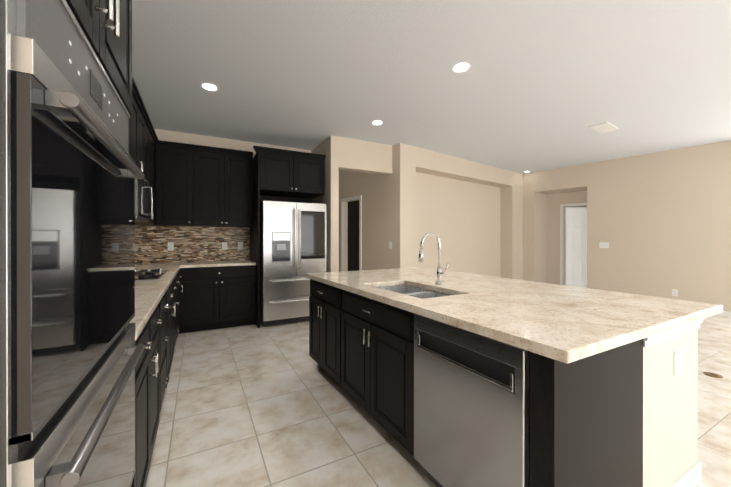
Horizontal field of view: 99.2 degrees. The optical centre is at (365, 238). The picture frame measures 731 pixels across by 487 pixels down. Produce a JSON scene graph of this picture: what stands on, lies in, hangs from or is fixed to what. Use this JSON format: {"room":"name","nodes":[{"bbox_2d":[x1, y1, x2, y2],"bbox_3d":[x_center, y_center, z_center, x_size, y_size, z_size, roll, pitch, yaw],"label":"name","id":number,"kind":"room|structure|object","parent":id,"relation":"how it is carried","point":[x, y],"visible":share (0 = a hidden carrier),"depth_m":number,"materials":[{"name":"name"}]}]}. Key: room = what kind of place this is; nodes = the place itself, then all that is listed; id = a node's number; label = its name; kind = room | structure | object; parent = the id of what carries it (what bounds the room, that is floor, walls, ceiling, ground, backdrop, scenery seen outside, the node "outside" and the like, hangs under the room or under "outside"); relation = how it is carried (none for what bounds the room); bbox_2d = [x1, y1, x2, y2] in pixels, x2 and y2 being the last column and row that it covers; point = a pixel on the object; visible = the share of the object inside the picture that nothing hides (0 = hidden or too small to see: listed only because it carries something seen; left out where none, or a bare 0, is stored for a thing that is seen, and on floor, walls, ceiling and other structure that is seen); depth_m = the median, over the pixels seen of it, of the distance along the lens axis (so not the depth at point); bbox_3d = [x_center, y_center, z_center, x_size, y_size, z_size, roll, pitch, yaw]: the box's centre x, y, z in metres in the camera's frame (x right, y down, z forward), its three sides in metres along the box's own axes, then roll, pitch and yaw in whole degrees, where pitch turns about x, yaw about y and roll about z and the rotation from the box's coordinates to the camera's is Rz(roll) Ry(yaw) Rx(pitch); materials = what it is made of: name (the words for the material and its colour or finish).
{"room":"kitchen","nodes":[
{"label":"kitchen","id":0,"kind":"room"},
{"bbox_2d":[182,260,255,267],"bbox_3d":[-2.139,0.367,4.568,0.921,0.040,0.646,0,0,-28],"label":"countertop","id":1,"kind":"structure","parent":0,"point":[196,264],"depth_m":4.37,"materials":[{"name":"beige stone"}]},
{"bbox_2d":[154,129,309,157],"bbox_3d":[-2.161,-0.154,4.993,2.610,2.840,0.118,0,0,-28],"label":"wall","id":2,"kind":"structure","parent":0,"point":[164,135],"depth_m":4.81,"materials":[{"name":"beige paint"}]},
{"bbox_2d":[129,84,132,157],"bbox_3d":[-1.900,-0.718,2.117,0.348,1.080,0.998,0,0,-28],"label":"upper cabinet","id":3,"kind":"object","parent":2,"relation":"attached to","point":[131,117],"depth_m":2.63,"materials":[{"name":"black wood"}]},
{"bbox_2d":[133,92,144,176],"bbox_3d":[-2.286,-0.926,2.836,0.348,0.667,0.764,0,0,-28],"label":"upper cabinet","id":4,"kind":"object","parent":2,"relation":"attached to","point":[138,112],"depth_m":2.93,"materials":[{"name":"black wood"}]},
{"bbox_2d":[135,177,152,221],"bbox_3d":[-2.243,-0.378,2.860,0.439,0.416,0.752,0,0,-28],"label":"over-the-range microwave","id":5,"kind":"object","parent":4,"relation":"attached to","point":[142,188],"visible":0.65,"depth_m":2.88,"materials":[{"name":"grey metal"}]},
{"bbox_2d":[135,120,152,223],"bbox_3d":[-2.620,-0.720,3.461,0.348,1.080,0.783,0,0,-28],"label":"upper cabinet","id":6,"kind":"object","parent":2,"relation":"attached to","point":[148,131],"depth_m":3.59,"materials":[{"name":"black wood"}]},
{"bbox_2d":[135,136,160,225],"bbox_3d":[-2.928,-0.722,4.088,0.398,1.080,0.743,0,0,-28],"label":"upper cabinet","id":7,"kind":"object","parent":2,"relation":"attached to","point":[156,143],"depth_m":4.18,"materials":[{"name":"black wood"}]},
{"bbox_2d":[161,144,200,225],"bbox_3d":[-2.679,-0.722,4.445,0.509,1.080,0.349,0,0,-28],"label":"upper cabinet","id":8,"kind":"object","parent":2,"relation":"attached to","point":[197,185],"depth_m":4.31,"materials":[{"name":"black wood"}]},
{"bbox_2d":[135,225,249,262],"bbox_3d":[-2.569,0.082,4.701,1.553,0.530,0.009,0,0,-28],"label":"tile backsplash","id":9,"kind":"structure","parent":2,"relation":"attached to","point":[196,243],"depth_m":4.66,"materials":[{"name":"tile"}]},
{"bbox_2d":[168,242,173,250],"bbox_3d":[-2.844,0.117,4.544,0.075,0.118,0.010,0,0,-28],"label":"outlet","id":10,"kind":"object","parent":9,"relation":"attached to","point":[170,246],"visible":1,"depth_m":4.54,"materials":[{"name":"white plastic"}]},
{"bbox_2d":[222,242,226,249],"bbox_3d":[-2.209,0.117,4.884,0.075,0.118,0.010,0,0,-28],"label":"outlet","id":11,"kind":"object","parent":9,"relation":"attached to","point":[224,245],"visible":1,"depth_m":4.88,"materials":[{"name":"white plastic"}]},
{"bbox_2d":[238,242,242,248],"bbox_3d":[-2.007,0.116,4.992,0.075,0.118,0.010,0,0,-28],"label":"outlet","id":12,"kind":"object","parent":9,"relation":"attached to","point":[240,245],"visible":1,"depth_m":4.99,"materials":[{"name":"white plastic"}]},
{"bbox_2d":[201,148,252,226],"bbox_3d":[-2.186,-0.723,4.709,0.868,1.080,0.349,0,0,-28],"label":"upper cabinet","id":13,"kind":"object","parent":2,"relation":"attached to","point":[226,177],"depth_m":4.59,"materials":[{"name":"black wood"}]},
{"bbox_2d":[310,139,325,203],"bbox_3d":[-1.613,-0.157,6.903,0.130,2.840,4.510,0,0,-28],"label":"wall","id":14,"kind":"structure","parent":0,"point":[321,148],"depth_m":5.10,"materials":[{"name":"beige paint"}]},
{"bbox_2d":[326,135,385,271],"bbox_3d":[-0.148,-0.154,5.033,0.945,2.840,0.150,0,0,-28],"label":"wall","id":15,"kind":"structure","parent":0,"point":[354,167],"depth_m":5.51,"materials":[{"name":"beige paint"}]},
{"bbox_2d":[390,143,417,268],"bbox_3d":[0.520,-0.154,5.408,0.544,2.840,0.560,0,0,-28],"label":"wall","id":16,"kind":"structure","parent":0,"point":[403,157],"depth_m":5.23,"materials":[{"name":"beige paint"}]},
{"bbox_2d":[132,0,730,173],"bbox_3d":[3.808,-1.598,4.853,15.000,0.050,15.000,0,0,-28],"label":"ceiling","id":17,"kind":"structure","parent":0,"point":[539,85],"depth_m":2.98,"materials":[{"name":"white paint"}]},
{"bbox_2d":[200,83,217,90],"bbox_3d":[-1.613,-1.565,3.218,0.168,0.010,0.168,0,0,-28],"label":"recessed light","id":18,"kind":"object","parent":17,"relation":"in","point":[211,87],"visible":0.9,"depth_m":3.21,"materials":[{"name":"white"}]},
{"bbox_2d":[371,120,382,124],"bbox_3d":[0.157,-1.567,4.212,0.168,0.010,0.168,0,0,-28],"label":"recessed light","id":19,"kind":"object","parent":17,"relation":"in","point":[377,122],"visible":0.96,"depth_m":4.20,"materials":[{"name":"white"}]},
{"bbox_2d":[452,62,470,71],"bbox_3d":[0.876,-1.565,2.850,0.168,0.010,0.168,0,0,-28],"label":"recessed light","id":20,"kind":"object","parent":17,"relation":"in","point":[460,66],"visible":0.96,"depth_m":2.83,"materials":[{"name":"white"}]},
{"bbox_2d":[588,122,618,133],"bbox_3d":[3.381,-1.564,4.420,0.480,0.016,0.220,0,0,-36],"label":"ceiling vent","id":21,"kind":"object","parent":17,"relation":"in","point":[604,127],"visible":1,"depth_m":4.40,"materials":[{"name":"white metal"}]},
{"bbox_2d":[145,315,730,486],"bbox_3d":[3.808,1.292,4.857,15.000,0.050,15.000,0,0,-28],"label":"floor","id":22,"kind":"structure","parent":0,"point":[253,405],"depth_m":2.16,"materials":[{"name":"beige tile"}]},
{"bbox_2d":[66,0,131,115],"bbox_3d":[-0.929,-0.019,0.643,0.661,2.585,1.010,0,0,-28],"label":"tall cabinet","id":23,"kind":"object","parent":22,"relation":"on","point":[106,26],"visible":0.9,"depth_m":0.86,"materials":[{"name":"black wood"}]},
{"bbox_2d":[0,0,144,486],"bbox_3d":[-0.895,0.224,0.660,0.626,1.330,0.808,0,0,-28],"label":"double wall oven","id":24,"kind":"object","parent":23,"relation":"in","point":[70,350],"visible":1,"depth_m":0.53,"materials":[{"name":"grey"}]},
{"bbox_2d":[135,268,186,344],"bbox_3d":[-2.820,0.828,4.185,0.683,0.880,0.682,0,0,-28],"label":"base cabinet","id":25,"kind":"object","parent":22,"relation":"on","point":[168,319],"depth_m":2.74,"materials":[{"name":"black wood"}]},
{"bbox_2d":[129,262,182,339],"bbox_3d":[-2.068,0.370,2.762,0.660,0.040,3.896,0,0,-28],"label":"countertop","id":26,"kind":"structure","parent":25,"relation":"on","point":[149,294],"depth_m":2.10,"materials":[{"name":"beige stone"}]},
{"bbox_2d":[135,268,166,279],"bbox_3d":[-2.181,0.328,2.894,0.518,0.045,0.768,0,0,-28],"label":"gas cooktop","id":27,"kind":"object","parent":26,"relation":"in","point":[148,274],"visible":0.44,"depth_m":2.80,"materials":[{"name":"black metal"}]},
{"bbox_2d":[250,146,325,327],"bbox_3d":[-1.266,-0.026,4.960,1.084,2.585,0.778,0,0,-28],"label":"tall cabinet","id":28,"kind":"object","parent":22,"relation":"on","point":[281,175],"visible":0.92,"depth_m":4.67,"materials":[{"name":"black wood"}]},
{"bbox_2d":[260,201,326,325],"bbox_3d":[-1.196,0.357,4.931,0.950,1.780,0.880,0,0,-28],"label":"refrigerator","id":29,"kind":"object","parent":22,"relation":"on","point":[293,243],"visible":0.73,"depth_m":4.54,"materials":[{"name":"grey metal"}]},
{"bbox_2d":[309,279,332,378],"bbox_3d":[-0.047,0.830,2.906,0.742,0.880,0.797,0,0,-28],"label":"base cabinet","id":30,"kind":"object","parent":22,"relation":"on","point":[321,298],"depth_m":2.79,"materials":[{"name":"black wood"}]},
{"bbox_2d":[306,267,722,363],"bbox_3d":[0.649,0.371,2.383,1.505,0.040,2.475,0,0,-28],"label":"countertop","id":31,"kind":"structure","parent":30,"relation":"on","point":[564,324],"depth_m":1.57,"materials":[{"name":"beige stone"}]},
{"bbox_2d":[378,285,450,298],"bbox_3d":[0.327,0.492,2.219,0.446,0.198,0.724,0,0,-28],"label":"double-bowl sink","id":32,"kind":"object","parent":31,"relation":"in","point":[420,293],"visible":0.17,"depth_m":2.45,"materials":[{"name":"grey metal"}]},
{"bbox_2d":[418,233,448,284],"bbox_3d":[0.504,0.153,2.333,0.229,0.395,0.106,0,0,-28],"label":"gooseneck faucet","id":33,"kind":"object","parent":31,"relation":"on","point":[440,273],"visible":1,"depth_m":2.37,"materials":[{"name":"silver metal"}]},
{"bbox_2d":[333,285,445,439],"bbox_3d":[0.311,0.831,2.240,0.742,0.880,0.983,0,0,-28],"label":"base cabinet","id":34,"kind":"object","parent":22,"relation":"on","point":[364,328],"depth_m":2.08,"materials":[{"name":"black wood"}]},
{"bbox_2d":[397,308,642,486],"bbox_3d":[0.696,0.832,1.522,0.742,0.880,0.781,0,0,-28],"label":"base cabinet","id":35,"kind":"object","parent":22,"relation":"on","point":[586,421],"depth_m":1.18,"materials":[{"name":"black wood"}]},
{"bbox_2d":[414,314,529,486],"bbox_3d":[0.677,0.836,1.521,0.629,0.872,0.622,0,0,-28],"label":"dishwasher","id":36,"kind":"object","parent":35,"relation":"in","point":[471,409],"visible":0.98,"depth_m":1.33,"materials":[{"name":"grey metal"}]},
{"bbox_2d":[643,319,702,486],"bbox_3d":[0.914,0.831,2.520,0.725,0.878,2.385,0,0,-28],"label":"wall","id":37,"kind":"structure","parent":22,"relation":"on","point":[670,408],"depth_m":1.49,"materials":[{"name":"beige paint"}]},
{"bbox_2d":[703,372,722,377],"bbox_3d":[3.228,1.265,2.890,0.124,0.009,0.124,0,0,-28],"label":"electrical outlet cover","id":38,"kind":"object","parent":22,"relation":"on","point":[710,374],"visible":1,"depth_m":2.88,"materials":[{"name":"brown metal"}]},
{"bbox_2d":[386,145,545,282],"bbox_3d":[2.058,-0.156,6.669,4.450,2.840,1.230,0,0,-28],"label":"wall","id":39,"kind":"structure","parent":0,"point":[487,220],"depth_m":6.93,"materials":[{"name":"beige paint"}]},
{"bbox_2d":[546,140,730,311],"bbox_3d":[6.638,-0.152,4.071,1.556,2.840,8.875,0,0,-28],"label":"wall","id":40,"kind":"structure","parent":0,"point":[660,222],"depth_m":5.72,"materials":[{"name":"beige paint"}]},
{"bbox_2d":[565,207,586,287],"bbox_3d":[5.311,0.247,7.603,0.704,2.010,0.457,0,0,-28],"label":"interior door","id":41,"kind":"structure","parent":40,"relation":"in","point":[575,246],"depth_m":7.60,"materials":[{"name":"white paint"}]},
{"bbox_2d":[599,242,608,247],"bbox_3d":[4.844,0.134,6.318,0.009,0.118,0.160,0,0,-37],"label":"light switch","id":42,"kind":"object","parent":40,"relation":"attached to","point":[603,244],"visible":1,"depth_m":6.32,"materials":[{"name":"white plastic"}]},
{"bbox_2d":[560,202,730,316],"bbox_3d":[6.710,0.223,4.027,1.234,2.090,8.731,0,0,-28],"label":"door frame","id":43,"kind":"structure","parent":40,"relation":"attached to","point":[725,314],"depth_m":7.54,"materials":[{"name":"white wood"}]},
{"bbox_2d":[672,289,677,295],"bbox_3d":[5.469,0.956,5.501,0.010,0.118,0.075,0,0,-37],"label":"outlet","id":44,"kind":"object","parent":40,"relation":"attached to","point":[674,292],"visible":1,"depth_m":5.50,"materials":[{"name":"white plastic"}]}
]}

